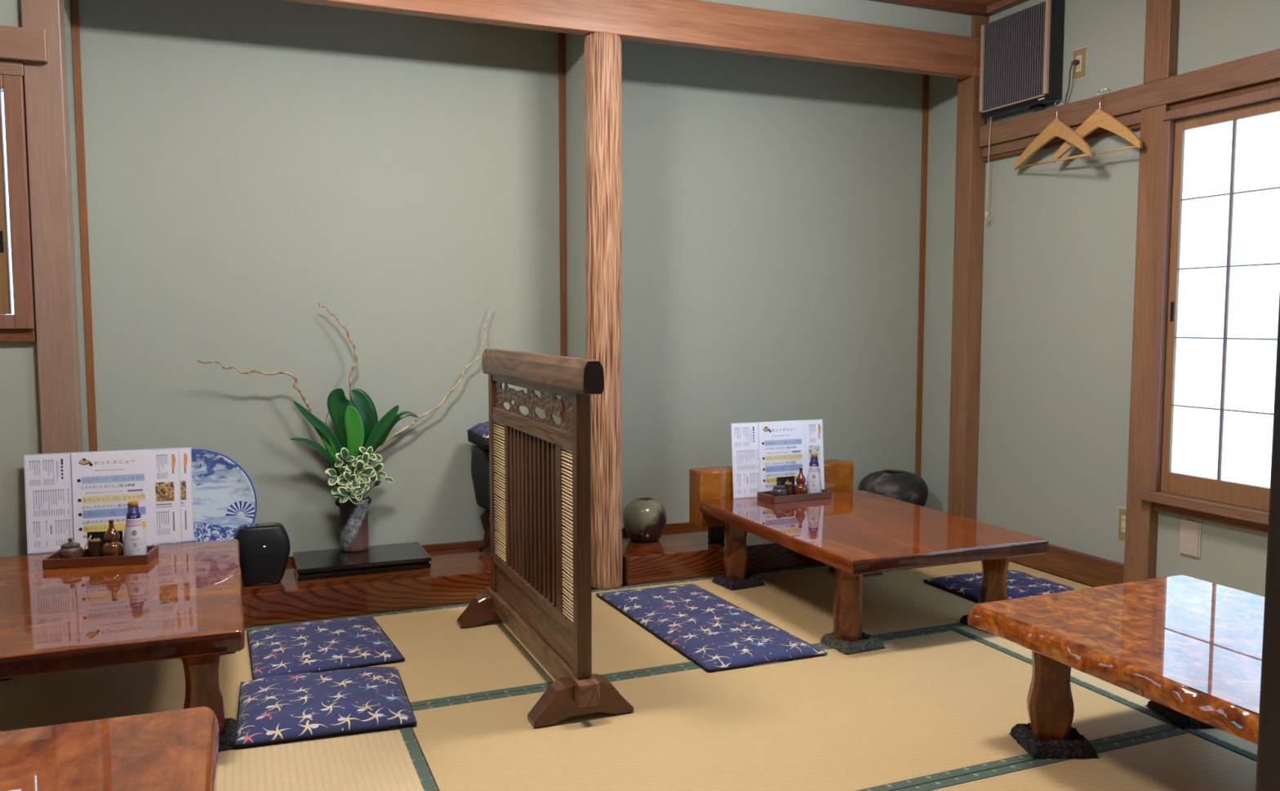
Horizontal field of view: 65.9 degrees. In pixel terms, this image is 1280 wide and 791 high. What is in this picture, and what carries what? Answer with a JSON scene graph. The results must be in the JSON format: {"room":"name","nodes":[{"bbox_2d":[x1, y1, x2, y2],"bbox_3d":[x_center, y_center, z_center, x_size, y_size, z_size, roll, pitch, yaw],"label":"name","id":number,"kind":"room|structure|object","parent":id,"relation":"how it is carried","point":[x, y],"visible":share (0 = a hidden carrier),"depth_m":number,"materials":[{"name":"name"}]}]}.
{"room":"japanese restaurant","nodes":[
{"label":"japanese restaurant","id":0,"kind":"room"},
{"bbox_2d":[0,0,46,556],"bbox_3d":[-2.630,-0.335,2.643,1.755,2.350,0.080,-2,5,-22],"label":"wall","id":1,"kind":"structure","parent":0,"point":[20,405],"depth_m":2.95,"materials":[{"name":"beige paint"}]},
{"bbox_2d":[0,59,24,77],"bbox_3d":[-2.610,-0.925,2.548,1.754,0.041,0.025,-2,5,-22],"label":"trim","id":2,"kind":"structure","parent":1,"relation":"attached to","point":[6,67],"depth_m":2.86,"materials":[{"name":"brown wood"}]},
{"bbox_2d":[0,74,35,342],"bbox_3d":[-2.361,-0.528,2.692,1.201,0.770,0.057,-2,5,-22],"label":"window","id":3,"kind":"structure","parent":1,"relation":"in","point":[17,316],"depth_m":2.89,"materials":[{"name":"brown wood"}]},
{"bbox_2d":[0,25,48,63],"bbox_3d":[-2.573,-0.992,2.536,1.818,0.091,0.027,-2,5,-22],"label":"trim","id":4,"kind":"structure","parent":1,"relation":"attached to","point":[16,43],"depth_m":2.85,"materials":[{"name":"brown wood"}]},
{"bbox_2d":[20,0,83,553],"bbox_3d":[-1.769,-0.366,2.984,0.098,2.279,0.099,-2,5,-22],"label":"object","id":5,"kind":"structure","parent":1,"relation":"attached to","point":[46,85],"depth_m":2.94,"materials":[{"name":"brown wood"}]},
{"bbox_2d":[1,0,89,452],"bbox_3d":[-1.894,-0.484,3.151,0.150,2.332,0.320,-2,5,-22],"label":"wall","id":6,"kind":"structure","parent":0,"point":[66,2],"depth_m":3.25,"materials":[{"name":"beige paint"}]},
{"bbox_2d":[280,0,973,79],"bbox_3d":[-0.162,-1.380,3.549,3.362,0.159,0.061,-2,5,-22],"label":"ceiling beam","id":7,"kind":"structure","parent":6,"relation":"attached to","point":[694,24],"depth_m":3.71,"materials":[{"name":"brown wood"}]},
{"bbox_2d":[78,0,923,555],"bbox_3d":[-0.305,-0.550,4.006,3.740,2.332,0.060,-2,5,-22],"label":"wall","id":8,"kind":"structure","parent":0,"point":[251,166],"depth_m":3.79,"materials":[{"name":"beige paint"}]},
{"bbox_2d":[70,0,97,451],"bbox_3d":[-1.871,-0.472,3.328,0.023,2.181,0.012,-2,5,-22],"label":"trim","id":9,"kind":"structure","parent":8,"relation":"attached to","point":[74,11],"depth_m":3.32,"materials":[{"name":"brown wood"}]},
{"bbox_2d":[287,538,490,563],"bbox_3d":[-1.089,0.600,3.731,1.664,0.022,0.014,-2,5,-22],"label":"baseboard","id":10,"kind":"structure","parent":8,"relation":"attached to","point":[471,543],"depth_m":3.86,"materials":[{"name":"brown wood"}]},
{"bbox_2d":[558,32,567,424],"bbox_3d":[-0.309,-0.521,3.968,0.026,2.181,0.012,-2,5,-22],"label":"trim","id":11,"kind":"structure","parent":8,"relation":"attached to","point":[562,51],"depth_m":3.94,"materials":[{"name":"brown wood"}]},
{"bbox_2d":[622,521,696,533],"bbox_3d":[0.533,0.548,4.394,1.688,0.022,0.014,-2,5,-22],"label":"baseboard","id":12,"kind":"structure","parent":8,"relation":"attached to","point":[680,525],"depth_m":4.24,"materials":[{"name":"brown wood"}]},
{"bbox_2d":[915,74,928,477],"bbox_3d":[1.326,-0.573,4.636,0.026,2.181,0.012,-2,5,-22],"label":"trim","id":13,"kind":"structure","parent":8,"relation":"attached to","point":[926,77],"depth_m":4.63,"materials":[{"name":"brown wood"}]},
{"bbox_2d":[242,526,824,627],"bbox_3d":[-0.195,0.673,3.885,3.479,0.148,0.417,-2,5,-22],"label":"floor","id":14,"kind":"structure","parent":0,"point":[455,576],"depth_m":3.49,"materials":[{"name":"brown wood"}]},
{"bbox_2d":[233,522,290,586],"bbox_3d":[-1.287,0.538,3.353,0.186,0.202,0.110,-2,5,-22],"label":"vase","id":15,"kind":"object","parent":14,"relation":"on","point":[264,548],"visible":0.88,"depth_m":3.31,"materials":[{"name":"black ceramic"}]},
{"bbox_2d":[293,542,431,580],"bbox_3d":[-1.016,0.600,3.599,0.460,0.039,0.278,-2,5,-22],"label":"display stand","id":16,"kind":"object","parent":14,"relation":"on","point":[315,564],"visible":0.98,"depth_m":3.54,"materials":[{"name":"black paint"}]},
{"bbox_2d":[334,496,372,551],"bbox_3d":[-1.065,0.476,3.676,0.103,0.196,0.103,2,5,20],"label":"flower vase","id":17,"kind":"object","parent":16,"relation":"on","point":[353,518],"visible":0.87,"depth_m":3.63,"materials":[{"name":"ceramic"}]},
{"bbox_2d":[196,360,350,501],"bbox_3d":[-1.288,0.145,3.521,0.519,0.551,0.017,-2,5,-29],"label":"branch","id":18,"kind":"object","parent":17,"relation":"in","point":[299,389],"visible":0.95,"depth_m":3.51,"materials":[{"name":"brown wood"}]},
{"bbox_2d":[325,412,349,501],"bbox_3d":[-1.102,0.223,3.618,0.096,0.377,0.023,-2,5,-25],"label":"branch","id":19,"kind":"object","parent":17,"relation":"in","point":[328,412],"visible":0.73,"depth_m":3.60,"materials":[{"name":"brown wood"}]},
{"bbox_2d":[318,302,358,402],"bbox_3d":[-1.102,0.036,3.627,0.133,0.748,0.023,-1,5,-17],"label":"branch","id":20,"kind":"object","parent":17,"relation":"in","point":[327,309],"visible":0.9,"depth_m":3.63,"materials":[{"name":"brown wood"}]},
{"bbox_2d":[289,388,418,493],"bbox_3d":[-1.043,0.174,3.622,0.470,0.406,0.060,-2,5,-28],"label":"bunch","id":21,"kind":"object","parent":17,"relation":"in","point":[353,424],"visible":0.7,"depth_m":3.60,"materials":[{"name":"green plant"}]},
{"bbox_2d":[324,446,393,504],"bbox_3d":[-1.024,0.299,3.606,0.248,0.229,0.118,-2,5,-22],"label":"sprig","id":22,"kind":"object","parent":17,"relation":"in","point":[367,475],"visible":1,"depth_m":3.57,"materials":[{"name":"green plant"}]},
{"bbox_2d":[362,405,373,430],"bbox_3d":[-1.021,0.222,3.663,0.065,0.379,0.025,-2,5,-22],"label":"leaf","id":23,"kind":"object","parent":17,"relation":"in","point":[362,406],"visible":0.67,"depth_m":3.66,"materials":[{"name":"green plant"}]},
{"bbox_2d":[361,304,493,482],"bbox_3d":[-0.814,0.028,3.749,0.545,0.749,0.016,-2,5,-25],"label":"branch","id":24,"kind":"object","parent":17,"relation":"in","point":[390,437],"visible":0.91,"depth_m":3.77,"materials":[{"name":"brown wood"}]},
{"bbox_2d":[471,445,490,551],"bbox_3d":[-0.465,0.394,3.763,0.357,0.419,0.358,-2,5,-22],"label":"stool","id":25,"kind":"object","parent":14,"relation":"on","point":[480,472],"visible":0.15,"depth_m":3.65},
{"bbox_2d":[467,421,488,449],"bbox_3d":[-0.467,0.139,3.743,0.321,0.086,0.283,-2,5,-22],"label":"floor cushion","id":26,"kind":"object","parent":25,"relation":"on","point":[478,434],"visible":0.16,"depth_m":3.67,"materials":[{"name":"blue fabric"}]},
{"bbox_2d":[622,497,666,542],"bbox_3d":[0.019,0.503,4.014,0.180,0.170,0.180,-2,5,-22],"label":"jar","id":27,"kind":"object","parent":14,"relation":"on","point":[644,518],"visible":1,"depth_m":3.95,"materials":[{"name":"green ceramic"}]},
{"bbox_2d":[688,458,853,542],"bbox_3d":[0.545,0.434,4.043,0.713,0.302,0.105,-2,5,-22],"label":"wooden block","id":28,"kind":"object","parent":14,"relation":"on","point":[710,483],"visible":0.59,"depth_m":3.91,"materials":[{"name":"orange wood"}]},
{"bbox_2d":[857,469,928,506],"bbox_3d":[1.151,0.448,4.492,0.323,0.207,0.288,-2,5,-22],"label":"jar","id":29,"kind":"object","parent":14,"relation":"on","point":[900,485],"visible":0.64,"depth_m":4.39,"materials":[{"name":"black ceramic"}]},
{"bbox_3d":[-1.545,0.608,3.439,0.152,0.049,0.112,-2,5,-22],"label":"plate stand","id":30,"kind":"object","parent":14,"relation":"on","visible":0},
{"bbox_2d":[151,448,257,545],"bbox_3d":[-1.554,0.388,3.445,0.403,0.400,0.075,-2,5,-21],"label":"plate","id":31,"kind":"object","parent":30,"relation":"on","point":[224,496],"visible":0.42,"depth_m":3.48,"materials":[{"name":"blue ceramic"}]},
{"bbox_2d":[564,33,586,358],"bbox_3d":[-0.218,-0.553,3.844,0.050,2.302,0.305,-2,5,-22],"label":"wall","id":32,"kind":"structure","parent":0,"point":[574,43],"depth_m":3.84,"materials":[{"name":"beige paint"}]},
{"bbox_2d":[0,560,1257,790],"bbox_3d":[-0.175,0.939,1.419,5.495,0.092,5.220,-2,5,-22],"label":"floor","id":33,"kind":"structure","parent":0,"point":[936,708],"depth_m":2.49,"materials":[{"name":"beige wicker"}]},
{"bbox_2d":[180,651,235,659],"bbox_3d":[-1.315,0.756,3.007,0.152,0.032,0.143,-2,5,-22],"label":"pad","id":34,"kind":"object","parent":33,"relation":"on","point":[233,651],"visible":0.02,"depth_m":2.96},
{"bbox_2d":[217,717,237,751],"bbox_3d":[-1.036,0.807,2.346,0.154,0.031,0.144,-2,5,-22],"label":"pad","id":35,"kind":"object","parent":33,"relation":"on","point":[227,740],"visible":0.23,"depth_m":2.32,"materials":[{"name":"fabric"}]},
{"bbox_2d":[0,538,244,734],"bbox_3d":[-1.446,0.649,2.555,0.783,0.291,1.030,-2,5,-22],"label":"table","id":36,"kind":"object","parent":35,"relation":"on","point":[185,603],"visible":0.94,"depth_m":2.34,"materials":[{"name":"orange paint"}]},
{"bbox_2d":[42,545,159,568],"bbox_3d":[-1.555,0.467,2.854,0.272,0.026,0.125,-1,4,-13],"label":"tray","id":37,"kind":"object","parent":36,"relation":"on","point":[53,561],"visible":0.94,"depth_m":2.80,"materials":[{"name":"brown wood"}]},
{"bbox_2d":[58,537,83,558],"bbox_3d":[-1.635,0.442,2.834,0.061,0.066,0.061,-2,5,-22],"label":"pot","id":38,"kind":"object","parent":37,"relation":"on","point":[71,549],"visible":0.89,"depth_m":2.81,"materials":[{"name":"brown ceramic"}]},
{"bbox_2d":[83,535,91,556],"bbox_3d":[-1.611,0.439,2.877,0.027,0.064,0.009,-1,4,-14],"label":"spoon","id":39,"kind":"object","parent":37,"relation":"in","point":[90,535],"visible":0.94,"depth_m":2.87,"materials":[{"name":"brown wood"}]},
{"bbox_2d":[87,537,102,557],"bbox_3d":[-1.580,0.444,2.865,0.039,0.058,0.039,-2,5,-22],"label":"cup","id":40,"kind":"object","parent":37,"relation":"on","point":[95,545],"visible":0.86,"depth_m":2.85,"materials":[{"name":"brown ceramic"}]},
{"bbox_2d":[87,530,123,556],"bbox_3d":[-1.570,0.434,2.900,0.095,0.072,0.014,-1,4,-12],"label":"card stand","id":41,"kind":"object","parent":37,"relation":"on","point":[100,535],"visible":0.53,"depth_m":2.89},
{"bbox_2d":[101,520,123,556],"bbox_3d":[-1.530,0.416,2.859,0.057,0.115,0.057,-2,5,-22],"label":"bottle","id":42,"kind":"object","parent":37,"relation":"in","point":[112,547],"visible":0.87,"depth_m":2.84,"materials":[{"name":"brown ceramic"}]},
{"bbox_2d":[122,501,146,555],"bbox_3d":[-1.472,0.390,2.870,0.062,0.164,0.063,-2,5,-22],"label":"sauce bottle","id":43,"kind":"object","parent":37,"relation":"in","point":[134,539],"visible":0.86,"depth_m":2.85,"materials":[{"name":"plastic"}]},
{"bbox_2d":[128,528,142,551],"bbox_3d":[-1.461,0.423,2.851,0.041,0.080,0.014,-2,5,-22],"label":"print","id":44,"kind":"object","parent":43,"relation":"attached to","point":[135,534],"depth_m":2.85},
{"bbox_2d":[23,448,182,554],"bbox_3d":[-1.635,0.319,3.017,0.420,0.297,0.017,-2,5,-22],"label":"menu sheet","id":45,"kind":"object","parent":36,"relation":"on","point":[48,486],"visible":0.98,"depth_m":2.97,"materials":[{"name":"white paper"}]},
{"bbox_2d":[71,449,152,548],"bbox_3d":[-1.615,0.319,3.021,0.212,0.297,0.017,-2,5,-22],"label":"menu sheet","id":46,"kind":"object","parent":36,"relation":"on","point":[104,483],"visible":0.88,"depth_m":3.02,"materials":[{"name":"white paper"}]},
{"bbox_2d":[76,457,146,537],"bbox_3d":[-1.616,0.310,3.019,0.183,0.243,0.001,-2,2,-22],"label":"print","id":47,"kind":"object","parent":46,"relation":"attached to","point":[105,513],"depth_m":3.02},
{"bbox_2d":[50,447,194,542],"bbox_3d":[-1.606,0.317,3.035,0.420,0.297,0.017,-2,5,-22],"label":"menu sheet","id":48,"kind":"object","parent":36,"relation":"on","point":[185,453],"visible":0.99,"depth_m":3.11,"materials":[{"name":"white paper"}]},
{"bbox_2d":[180,453,187,529],"bbox_3d":[-1.449,0.307,3.098,0.060,0.248,0.006,-2,0,-22],"label":"print","id":49,"kind":"object","parent":48,"relation":"attached to","point":[183,483],"depth_m":3.10},
{"bbox_2d":[234,666,417,748],"bbox_3d":[-0.822,0.784,2.567,0.435,0.042,0.460,-2,5,-22],"label":"floor cushion","id":50,"kind":"object","parent":33,"relation":"on","point":[277,708],"visible":1,"depth_m":2.47,"materials":[{"name":"blue fabric"}]},
{"bbox_2d":[247,616,404,679],"bbox_3d":[-0.976,0.755,3.030,0.429,0.030,0.486,-2,5,-22],"label":"floor cushion","id":51,"kind":"object","parent":33,"relation":"on","point":[322,646],"visible":0.99,"depth_m":2.94,"materials":[{"name":"blue fabric"}]},
{"bbox_2d":[457,348,633,728],"bbox_3d":[-0.303,0.331,2.838,0.264,0.904,1.030,-2,5,-22],"label":"screen","id":52,"kind":"object","parent":33,"relation":"on","point":[540,468],"visible":1,"depth_m":2.68,"materials":[{"name":"brown wood"}]},
{"bbox_2d":[584,31,622,589],"bbox_3d":[-0.135,-0.292,3.662,0.141,2.026,0.141,-2,5,-22],"label":"pillar","id":53,"kind":"structure","parent":33,"relation":"on","point":[602,50],"depth_m":3.60,"materials":[{"name":"brown wood"}]},
{"bbox_2d":[595,583,827,671],"bbox_3d":[0.200,0.737,3.269,0.423,0.028,0.873,-2,5,-22],"label":"floor cushion","id":54,"kind":"object","parent":33,"relation":"on","point":[713,632],"visible":1,"depth_m":3.14,"materials":[{"name":"blue fabric"}]},
{"bbox_2d":[711,573,764,590],"bbox_3d":[0.373,0.699,3.751,0.152,0.032,0.142,-2,5,-28],"label":"pad","id":55,"kind":"object","parent":33,"relation":"on","point":[751,580],"visible":0.81,"depth_m":3.71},
{"bbox_2d":[819,631,884,654],"bbox_3d":[0.654,0.753,3.042,0.153,0.032,0.143,-2,5,-22],"label":"pad","id":56,"kind":"object","parent":33,"relation":"on","point":[868,642],"visible":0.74,"depth_m":3.00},
{"bbox_2d":[828,566,883,577],"bbox_3d":[0.856,0.686,3.916,0.164,0.032,0.143,-2,5,-22],"label":"pad","id":57,"kind":"object","parent":33,"relation":"on","point":[831,568],"visible":0.07,"depth_m":3.87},
{"bbox_2d":[699,490,1048,642],"bbox_3d":[0.767,0.578,3.507,0.744,0.286,1.048,-2,5,-22],"label":"table","id":58,"kind":"object","parent":33,"relation":"on","point":[855,533],"visible":0.94,"depth_m":3.22,"materials":[{"name":"brown wood"}]},
{"bbox_2d":[730,419,824,498],"bbox_3d":[0.556,0.251,3.952,0.420,0.296,0.024,-2,5,-22],"label":"menu sheet","id":59,"kind":"object","parent":58,"relation":"on","point":[744,436],"visible":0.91,"depth_m":3.90,"materials":[{"name":"white paper"}]},
{"bbox_2d":[758,420,806,491],"bbox_3d":[0.572,0.251,3.953,0.212,0.296,0.024,-2,5,-22],"label":"menu sheet","id":60,"kind":"object","parent":58,"relation":"on","point":[782,448],"visible":0.92,"depth_m":3.95,"materials":[{"name":"white paper"}]},
{"bbox_2d":[756,488,831,503],"bbox_3d":[0.609,0.392,3.885,0.272,0.026,0.120,-2,5,-26],"label":"tray","id":61,"kind":"object","parent":58,"relation":"on","point":[767,496],"visible":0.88,"depth_m":3.83,"materials":[{"name":"brown wood"}]},
{"bbox_2d":[771,481,786,496],"bbox_3d":[0.543,0.369,3.844,0.061,0.066,0.061,-2,5,-22],"label":"pot","id":62,"kind":"object","parent":61,"relation":"on","point":[779,490],"visible":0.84,"depth_m":3.82,"materials":[{"name":"grey ceramic"}]},
{"bbox_2d":[776,475,795,494],"bbox_3d":[0.576,0.359,3.921,0.085,0.074,0.014,-2,5,-26],"label":"card stand","id":63,"kind":"object","parent":61,"relation":"on","point":[792,478],"visible":0.49,"depth_m":3.92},
{"bbox_2d":[782,480,793,495],"bbox_3d":[0.584,0.364,3.888,0.039,0.068,0.039,-2,5,-22],"label":"cup","id":64,"kind":"object","parent":61,"relation":"on","point":[788,486],"visible":0.67,"depth_m":3.87,"materials":[{"name":"brown ceramic"}]},
{"bbox_2d":[793,467,808,494],"bbox_3d":[0.634,0.341,3.892,0.057,0.115,0.057,-2,5,-22],"label":"bottle","id":65,"kind":"object","parent":61,"relation":"in","point":[800,487],"visible":0.88,"depth_m":3.88,"materials":[{"name":"red ceramic"}]},
{"bbox_2d":[806,453,822,493],"bbox_3d":[0.691,0.314,3.920,0.062,0.164,0.063,-2,5,-22],"label":"sauce bottle","id":66,"kind":"object","parent":61,"relation":"in","point":[813,481],"visible":0.84,"depth_m":3.90,"materials":[{"name":"plastic"}]},
{"bbox_2d":[959,613,980,629],"bbox_3d":[1.165,0.737,3.247,0.162,0.032,0.153,-2,5,-28],"label":"pad","id":67,"kind":"object","parent":33,"relation":"on","point":[963,620],"visible":0.04,"depth_m":3.26,"materials":[{"name":"fabric"}]},
{"bbox_2d":[923,569,1075,601],"bbox_3d":[1.362,0.704,3.660,0.431,0.033,0.421,-2,5,-22],"label":"floor cushion","id":68,"kind":"object","parent":33,"relation":"on","point":[1019,584],"visible":0.54,"depth_m":3.63,"materials":[{"name":"blue fabric"}]},
{"bbox_2d":[1008,722,1098,759],"bbox_3d":[0.970,0.805,2.320,0.153,0.036,0.143,0,4,-2],"label":"pad","id":69,"kind":"object","parent":33,"relation":"on","point":[1077,746],"visible":0.62,"depth_m":2.26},
{"bbox_2d":[967,574,1264,745],"bbox_3d":[1.311,0.677,2.068,0.752,0.306,1.021,-2,5,-22],"label":"table","id":70,"kind":"object","parent":69,"relation":"on","point":[1190,646],"visible":0.96,"depth_m":2.18,"materials":[{"name":"wood"}]},
{"bbox_2d":[1146,700,1213,728],"bbox_3d":[1.394,0.794,2.493,0.153,0.031,0.153,0,4,-5],"label":"pad","id":71,"kind":"object","parent":33,"relation":"on","point":[1182,721],"visible":0.2,"depth_m":2.44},
{"bbox_2d":[1255,291,1279,790],"bbox_3d":[0.853,-0.242,1.124,0.152,2.310,0.140,-2,5,-22],"label":"trim","id":72,"kind":"structure","parent":33,"relation":"on","point":[1268,765],"depth_m":1.19,"materials":[{"name":"brown wood"}]},
{"bbox_3d":[-0.787,0.859,1.660,0.174,0.031,0.163,-2,5,-22],"label":"pad","id":73,"kind":"object","parent":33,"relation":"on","visible":0},
{"bbox_2d":[0,706,218,790],"bbox_3d":[-0.930,0.744,1.222,0.762,0.304,0.960,-2,5,-22],"label":"table","id":74,"kind":"object","parent":73,"relation":"on","point":[172,750],"visible":1,"depth_m":1.56,"materials":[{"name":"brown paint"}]},
{"bbox_2d":[698,0,972,37],"bbox_3d":[-0.174,-1.522,3.543,3.540,0.123,0.042,-2,5,-22],"label":"wall","id":75,"kind":"structure","parent":0,"point":[868,11],"depth_m":3.98,"materials":[{"name":"beige paint"}]},
{"bbox_2d":[868,0,994,17],"bbox_3d":[-0.968,-1.539,3.164,5.295,0.029,0.049,-2,5,-22],"label":"trim","id":76,"kind":"structure","parent":75,"relation":"attached to","point":[938,5],"depth_m":4.06,"materials":[{"name":"brown wood"}]},
{"bbox_2d":[946,0,1000,6],"bbox_3d":[-0.177,-1.448,1.237,5.455,0.080,5.180,-2,5,-22],"label":"ceiling","id":77,"kind":"structure","parent":0,"point":[981,2],"depth_m":4.08,"materials":[{"name":"brown wood"}]},
{"bbox_2d":[920,0,1279,596],"bbox_3d":[2.331,-0.366,2.352,0.125,2.450,5.020,-2,5,-22],"label":"wall","id":78,"kind":"structure","parent":0,"point":[1059,254],"depth_m":3.83,"materials":[{"name":"beige paint"}]},
{"bbox_2d":[947,14,989,520],"bbox_3d":[1.424,-0.468,4.290,0.078,2.279,0.099,-2,5,-22],"label":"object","id":79,"kind":"structure","parent":78,"relation":"attached to","point":[970,176],"depth_m":4.26,"materials":[{"name":"brown wood"}]},
{"bbox_2d":[973,36,981,76],"bbox_3d":[1.444,-1.428,4.168,0.078,0.159,0.005,-2,5,-22],"label":"trim","id":80,"kind":"structure","parent":78,"relation":"attached to","point":[977,40],"depth_m":4.16,"materials":[{"name":"brown wood"}]},
{"bbox_2d":[986,0,1028,13],"bbox_3d":[2.337,-1.454,2.027,0.044,0.029,4.569,-2,5,-22],"label":"trim","id":81,"kind":"structure","parent":78,"relation":"attached to","point":[1002,5],"depth_m":4.06,"materials":[{"name":"brown wood"}]},
{"bbox_2d":[978,0,1065,217],"bbox_3d":[1.529,-1.135,3.986,0.075,0.800,0.381,-2,5,-22],"label":"ventilator","id":82,"kind":"object","parent":78,"relation":"attached to","point":[1022,51],"visible":1,"depth_m":3.92,"materials":[{"name":"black plastic"}]},
{"bbox_2d":[1013,100,1092,170],"bbox_3d":[1.587,-0.996,3.763,0.051,0.247,0.500,-1,4,-10],"label":"hanger","id":83,"kind":"object","parent":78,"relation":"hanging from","point":[1058,128],"visible":1,"depth_m":3.74,"materials":[{"name":"brown wood"}]},
{"bbox_2d":[982,111,1141,160],"bbox_3d":[1.621,-1.006,3.832,0.028,0.042,0.807,-2,5,-22],"label":"trim","id":84,"kind":"structure","parent":78,"relation":"attached to","point":[1134,118],"depth_m":3.96,"materials":[{"name":"brown wood"}]},
{"bbox_2d":[1009,543,1124,586],"bbox_3d":[1.619,0.646,3.959,0.034,0.108,0.813,-2,5,-22],"label":"trim","id":85,"kind":"structure","parent":78,"relation":"attached to","point":[1082,567],"depth_m":3.78,"materials":[{"name":"brown wood"}]},
{"bbox_2d":[1064,59,1079,104],"bbox_3d":[1.635,-1.192,3.755,0.033,0.158,0.061,-2,5,-22],"label":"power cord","id":86,"kind":"object","parent":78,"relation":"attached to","point":[1077,62],"visible":0.99,"depth_m":3.73,"materials":[{"name":"grey plastic"}]},
{"bbox_2d":[1071,45,1088,81],"bbox_3d":[1.664,-1.257,3.736,0.008,0.116,0.070,-2,5,-22],"label":"wall outlet","id":87,"kind":"object","parent":78,"relation":"attached to","point":[1079,71],"visible":1,"depth_m":3.73,"materials":[{"name":"beige plastic"}]},
{"bbox_2d":[1075,54,1081,72],"bbox_3d":[1.661,-1.257,3.735,0.002,0.060,0.026,-2,5,-22],"label":"socket","id":88,"kind":"object","parent":87,"relation":"attached to","point":[1078,68],"depth_m":3.73,"materials":[{"name":"beige plastic"}]},
{"bbox_2d":[1053,88,1142,162],"bbox_3d":[1.664,-0.988,3.591,0.034,0.238,0.405,-2,5,-22],"label":"hanger","id":89,"kind":"object","parent":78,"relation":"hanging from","point":[1100,118],"visible":0.96,"depth_m":3.55,"materials":[{"name":"brown wood"}]},
{"bbox_2d":[1117,506,1126,539],"bbox_3d":[1.772,0.470,3.605,0.008,0.118,0.064,-2,5,-22],"label":"wall outlet","id":90,"kind":"object","parent":78,"relation":"attached to","point":[1122,511],"visible":0.62,"depth_m":3.62,"materials":[{"name":"beige plastic"}]},
{"bbox_2d":[1120,515,1125,532],"bbox_3d":[1.770,0.470,3.604,0.002,0.060,0.026,-2,5,-22],"label":"socket","id":91,"kind":"object","parent":90,"relation":"attached to","point":[1122,517],"depth_m":3.61,"materials":[{"name":"beige plastic"}]},
{"bbox_2d":[979,48,1279,147],"bbox_3d":[1.959,-1.007,2.986,0.044,0.087,2.623,-2,5,-22],"label":"trim","id":92,"kind":"structure","parent":78,"relation":"attached to","point":[1262,68],"depth_m":3.40,"materials":[{"name":"brown wood"}]},
{"bbox_2d":[1123,104,1169,582],"bbox_3d":[1.788,-0.131,3.474,0.042,1.732,0.100,-2,5,-22],"label":"trim","id":93,"kind":"structure","parent":78,"relation":"attached to","point":[1141,520],"depth_m":3.47,"materials":[{"name":"brown wood"}]},
{"bbox_2d":[1143,0,1179,84],"bbox_3d":[1.789,-1.311,3.379,0.042,0.460,0.100,-2,5,-22],"label":"trim","id":94,"kind":"structure","parent":78,"relation":"attached to","point":[1162,19],"depth_m":3.36,"materials":[{"name":"brown wood"}]},
{"bbox_2d":[1179,519,1201,558],"bbox_3d":[1.873,0.487,3.359,0.010,0.119,0.077,-2,5,-22],"label":"blank plate","id":95,"kind":"object","parent":78,"relation":"attached to","point":[1190,538],"visible":1,"depth_m":3.35,"materials":[{"name":"beige plastic"}]},
{"bbox_2d":[1136,86,1279,533],"bbox_3d":[2.082,-0.236,2.717,0.088,1.385,1.565,-2,5,-22],"label":"window","id":96,"kind":"structure","parent":78,"relation":"in","point":[1218,282],"depth_m":3.21,"materials":[{"name":"brown wood"}]},
{"bbox_2d":[1169,79,1279,111],"bbox_3d":[2.141,-0.916,2.576,0.022,0.031,1.714,-2,5,-22],"label":"trim","id":97,"kind":"structure","parent":78,"relation":"attached to","point":[1275,83],"depth_m":3.17,"materials":[{"name":"brown wood"}]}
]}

